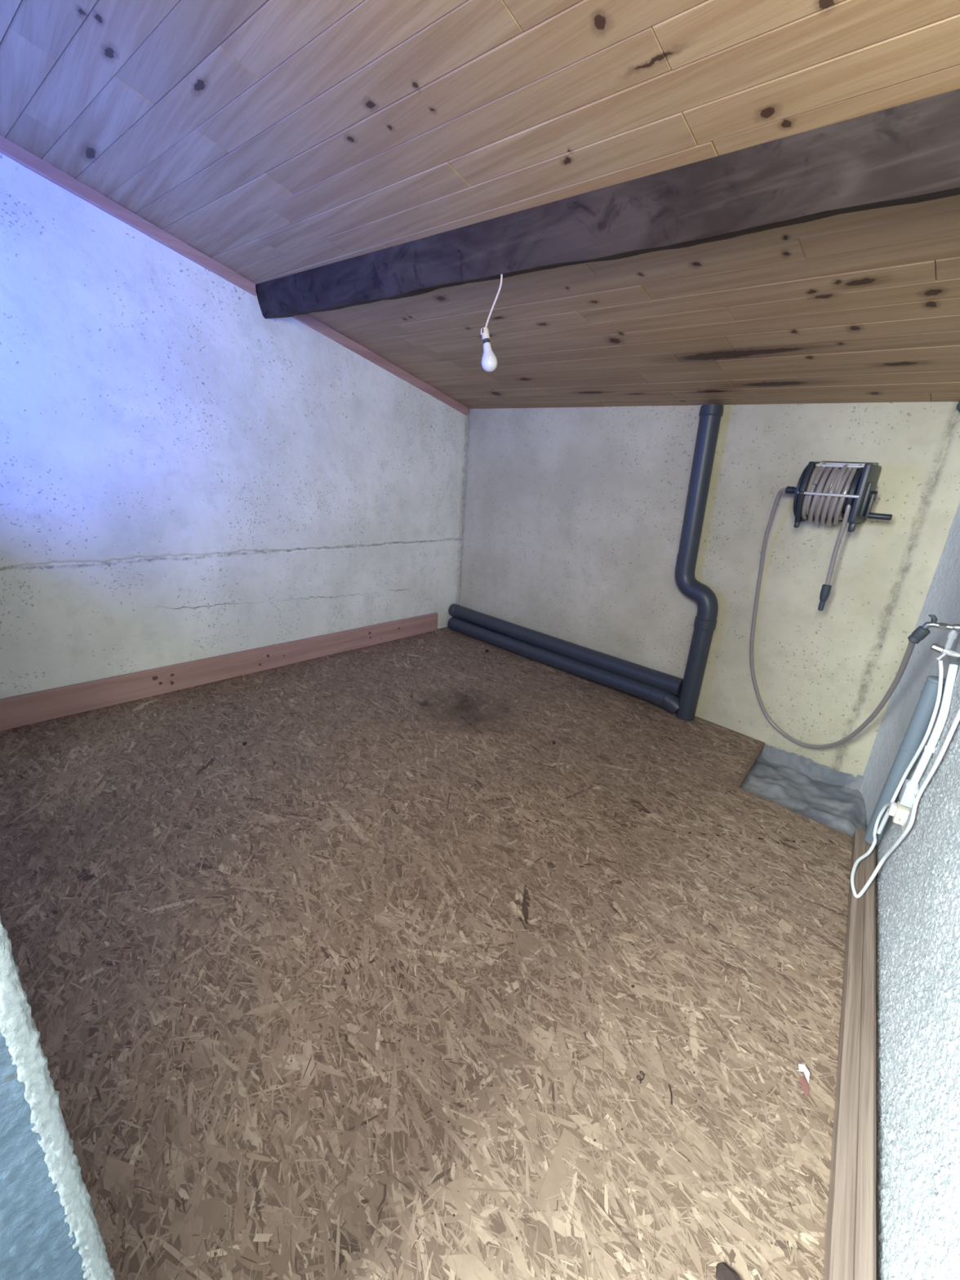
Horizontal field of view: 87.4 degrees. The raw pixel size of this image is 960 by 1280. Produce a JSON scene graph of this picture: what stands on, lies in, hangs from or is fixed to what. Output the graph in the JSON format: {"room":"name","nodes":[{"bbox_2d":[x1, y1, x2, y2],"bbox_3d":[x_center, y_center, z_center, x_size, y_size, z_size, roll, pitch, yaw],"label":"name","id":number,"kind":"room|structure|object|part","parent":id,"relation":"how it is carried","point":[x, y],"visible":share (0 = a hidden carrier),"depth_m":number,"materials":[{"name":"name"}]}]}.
{"room":"attic","nodes":[
{"label":"attic","id":0,"kind":"room"},
{"bbox_2d":[0,916,115,1279],"bbox_3d":[-1.036,-0.264,0.705,3.262,2.370,0.171,18,23,36],"label":"wall","id":1,"kind":"structure","parent":0,"point":[49,1227],"depth_m":0.36,"materials":[{"name":"white paint"}]},
{"bbox_2d":[0,152,467,698],"bbox_3d":[-1.178,-0.917,2.756,0.018,2.574,3.053,20,25,40],"label":"wall","id":2,"kind":"structure","parent":0,"point":[188,473],"depth_m":2.45,"materials":[{"name":"white paint"}]},
{"bbox_2d":[0,135,256,296],"bbox_3d":[-1.517,-1.754,2.012,0.021,0.349,1.202,20,25,40],"label":"trim","id":3,"kind":"structure","parent":2,"relation":"attached to","point":[8,148],"depth_m":2.04,"materials":[{"name":"brown wood"}]},
{"bbox_2d":[0,612,438,731],"bbox_3d":[-1.266,0.102,3.056,0.021,0.142,2.665,20,25,40],"label":"baseboard","id":4,"kind":"structure","parent":2,"relation":"attached to","point":[20,710],"depth_m":2.72,"materials":[{"name":"brown wood"}]},
{"bbox_2d":[291,314,468,415],"bbox_3d":[-0.552,-1.687,3.113,0.021,0.387,1.355,20,25,40],"label":"trim","id":5,"kind":"structure","parent":2,"relation":"attached to","point":[306,319],"depth_m":3.02,"materials":[{"name":"brown wood"}]},
{"bbox_2d":[0,626,876,1279],"bbox_3d":[-0.200,0.664,1.974,3.250,0.151,3.380,-14,25,-42],"label":"floor","id":6,"kind":"structure","parent":0,"point":[342,991],"depth_m":1.29,"materials":[{"name":"wood"}]},
{"bbox_2d":[636,1071,645,1083],"bbox_3d":[0.349,0.949,1.091,0.025,0.004,0.013,-14,25,-42],"label":"wire curl","id":7,"kind":"object","parent":6,"relation":"on","point":[643,1074],"visible":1,"depth_m":1.09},
{"bbox_2d":[668,1084,672,1104],"bbox_3d":[0.404,0.962,1.063,0.004,0.003,0.037,7,19,9],"label":"nail","id":8,"kind":"object","parent":6,"relation":"on","point":[668,1084],"visible":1,"depth_m":1.06,"materials":[{"name":"metal"}]},
{"bbox_2d":[715,1262,741,1279],"bbox_3d":[0.408,1.043,0.817,0.046,0.011,0.032,15,22,30],"label":"bark piece","id":9,"kind":"object","parent":6,"relation":"on","point":[723,1272],"visible":1,"depth_m":0.82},
{"bbox_2d":[795,1064,809,1097],"bbox_3d":[0.715,0.966,1.103,0.028,0.009,0.073,7,19,9],"label":"paper scrap","id":10,"kind":"object","parent":6,"relation":"on","point":[802,1068],"visible":1,"depth_m":1.10,"materials":[{"name":"white paper"}]},
{"bbox_2d":[0,0,959,408],"bbox_3d":[-0.073,-1.310,1.262,3.380,0.959,3.470,-14,25,-42],"label":"ceiling","id":11,"kind":"structure","parent":0,"point":[273,140],"depth_m":1.36,"materials":[{"name":"brown wood"}]},
{"bbox_2d":[255,88,959,318],"bbox_3d":[0.055,-1.251,1.636,3.053,0.260,0.156,19,24,38],"label":"roof beam","id":12,"kind":"structure","parent":11,"relation":"attached to","point":[909,153],"depth_m":1.21,"materials":[{"name":"brown wood"}]},
{"bbox_2d":[480,274,502,372],"bbox_3d":[0.037,-1.062,1.678,0.077,0.298,0.055,11,20,20],"label":"hanging bulb","id":13,"kind":"object","parent":12,"relation":"hanging from","point":[489,360],"visible":1,"depth_m":1.70,"materials":[{"name":"glass"}]},
{"bbox_3d":[0.032,-0.964,1.711,0.055,0.091,0.058,-14,25,-42],"label":"bulb glass","id":14,"kind":"part","parent":13,"relation":"part of","materials":[{"name":"white glass"}]},
{"bbox_2d":[955,401,959,412],"bbox_3d":[1.774,-0.863,1.850,0.025,0.047,0.029,3,19,-3],"label":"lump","id":15,"kind":"object","parent":11,"relation":"attached to","point":[957,408],"visible":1,"depth_m":1.85,"materials":[{"name":"grey"}]},
{"bbox_2d":[457,400,959,777],"bbox_3d":[0.847,-0.428,2.986,0.018,1.864,2.910,-14,26,-42],"label":"wall","id":16,"kind":"structure","parent":0,"point":[572,517],"depth_m":2.56,"materials":[{"name":"beige paint"}]},
{"bbox_2d":[447,404,724,720],"bbox_3d":[0.511,-0.578,3.174,0.164,1.604,2.033,-14,25,-42],"label":"drain pipe","id":17,"kind":"object","parent":16,"relation":"attached to","point":[660,689],"visible":1,"depth_m":2.79,"materials":[{"name":"grey plastic"}]},
{"bbox_2d":[648,686,667,707],"bbox_3d":[1.032,0.323,2.876,0.114,0.114,0.088,-14,25,-42],"label":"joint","id":18,"kind":"object","parent":17,"relation":"attached to","point":[658,695],"depth_m":2.83,"materials":[{"name":"grey plastic"}]},
{"bbox_2d":[693,616,716,631],"bbox_3d":[1.175,-0.088,2.620,0.106,0.053,0.106,-14,25,-42],"label":"socket","id":19,"kind":"object","parent":17,"relation":"attached to","point":[701,623],"depth_m":2.58,"materials":[{"name":"grey plastic"}]},
{"bbox_2d":[785,461,892,610],"bbox_3d":[1.469,-0.440,2.126,0.250,0.605,0.395,-14,25,-42],"label":"hose reel","id":20,"kind":"object","parent":16,"relation":"attached to","point":[830,492],"visible":1,"depth_m":2.02,"materials":[{"name":"black plastic"}]},
{"bbox_3d":[1.405,-0.622,2.146,0.250,0.278,0.018,-14,25,-42],"label":"frame","id":21,"kind":"part","parent":20,"relation":"part of","materials":[{"name":"black plastic"}]},
{"bbox_2d":[749,488,930,748],"bbox_3d":[1.456,0.009,2.038,0.312,1.159,0.965,3,19,-3],"label":"supply hose","id":22,"kind":"object","parent":20,"relation":"hanging from","point":[920,633],"visible":1,"depth_m":2.27,"materials":[{"name":"grey rubber"}]},
{"bbox_3d":[1.543,-0.566,2.012,0.215,0.261,0.034,-14,25,-42],"label":"frame","id":23,"kind":"part","parent":20,"relation":"part of","materials":[{"name":"black plastic"}]},
{"bbox_3d":[1.556,-0.539,2.000,0.043,0.105,0.018,-14,25,-42],"label":"crank arm","id":24,"kind":"part","parent":20,"relation":"part of","materials":[{"name":"black plastic"}]},
{"bbox_3d":[1.575,-0.487,1.980,0.023,0.023,0.079,-14,25,-42],"label":"crank handle","id":25,"kind":"part","parent":20,"relation":"part of","materials":[{"name":"black plastic"}]},
{"bbox_2d":[859,502,959,1279],"bbox_3d":[0.891,-0.030,0.696,0.058,2.581,3.200,16,22,33],"label":"wall","id":26,"kind":"structure","parent":0,"point":[917,885],"depth_m":1.05,"materials":[{"name":"white paint"}]},
{"bbox_2d":[823,828,875,1279],"bbox_3d":[0.694,1.004,0.934,0.062,0.045,2.465,17,23,34],"label":"baseboard","id":27,"kind":"structure","parent":26,"relation":"attached to","point":[850,1251],"depth_m":1.03,"materials":[{"name":"brown wood"}]},
{"bbox_2d":[876,801,909,834],"bbox_3d":[1.326,0.587,1.615,0.049,0.157,0.100,17,23,34],"label":"plug","id":28,"kind":"object","parent":26,"relation":"attached to","point":[900,813],"visible":0.96,"depth_m":1.57,"materials":[{"name":"beige plastic"}]},
{"bbox_2d":[863,675,946,844],"bbox_3d":[1.412,0.421,1.683,0.052,0.653,0.104,15,22,31],"label":"pipe","id":29,"kind":"object","parent":26,"relation":"attached to","point":[920,720],"visible":0.74,"depth_m":1.63,"materials":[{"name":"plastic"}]},
{"bbox_2d":[850,708,959,897],"bbox_3d":[1.274,0.423,1.517,0.076,0.752,0.357,16,22,31],"label":"cable","id":30,"kind":"object","parent":26,"relation":"attached to","point":[957,719],"visible":0.98,"depth_m":1.48,"materials":[{"name":"white plastic"}]},
{"bbox_2d":[898,779,919,808],"bbox_3d":[1.326,0.469,1.550,0.035,0.081,0.064,17,23,34],"label":"switch box","id":31,"kind":"object","parent":26,"relation":"attached to","point":[908,791],"visible":0.93,"depth_m":1.53,"materials":[{"name":"white plastic"}]},
{"bbox_3d":[1.310,0.470,1.528,0.008,0.021,0.021,-14,25,-42],"label":"round knob","id":32,"kind":"part","parent":31,"relation":"part of","materials":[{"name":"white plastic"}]},
{"bbox_2d":[889,660,943,803],"bbox_3d":[1.373,0.311,1.561,0.032,0.509,0.066,7,19,8],"label":"cable","id":33,"kind":"object","parent":26,"relation":"attached to","point":[940,662],"visible":0.94,"depth_m":1.52,"materials":[{"name":"white plastic"}]},
{"bbox_2d":[910,664,958,784],"bbox_3d":[1.356,0.261,1.500,0.026,0.375,0.137,16,22,33],"label":"conduit","id":34,"kind":"object","parent":26,"relation":"attached to","point":[930,748],"visible":1,"depth_m":1.47,"materials":[{"name":"plastic"}]},
{"bbox_2d":[921,614,959,648],"bbox_3d":[1.378,-0.026,1.504,0.024,0.090,0.089,-14,25,-42],"label":"tap","id":35,"kind":"object","parent":26,"relation":"attached to","point":[954,628],"visible":1,"depth_m":1.49,"materials":[{"name":"silver metal"}]},
{"bbox_2d":[929,643,959,665],"bbox_3d":[1.394,0.042,1.505,0.023,0.051,0.075,-14,25,-42],"label":"valve","id":36,"kind":"object","parent":26,"relation":"attached to","point":[938,648],"visible":1,"depth_m":1.50,"materials":[{"name":"metal"}]},
{"bbox_3d":[1.380,0.025,1.515,0.023,0.027,0.034,-14,25,-42],"label":"valve knob","id":37,"kind":"part","parent":36,"relation":"part of","materials":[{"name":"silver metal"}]}
]}

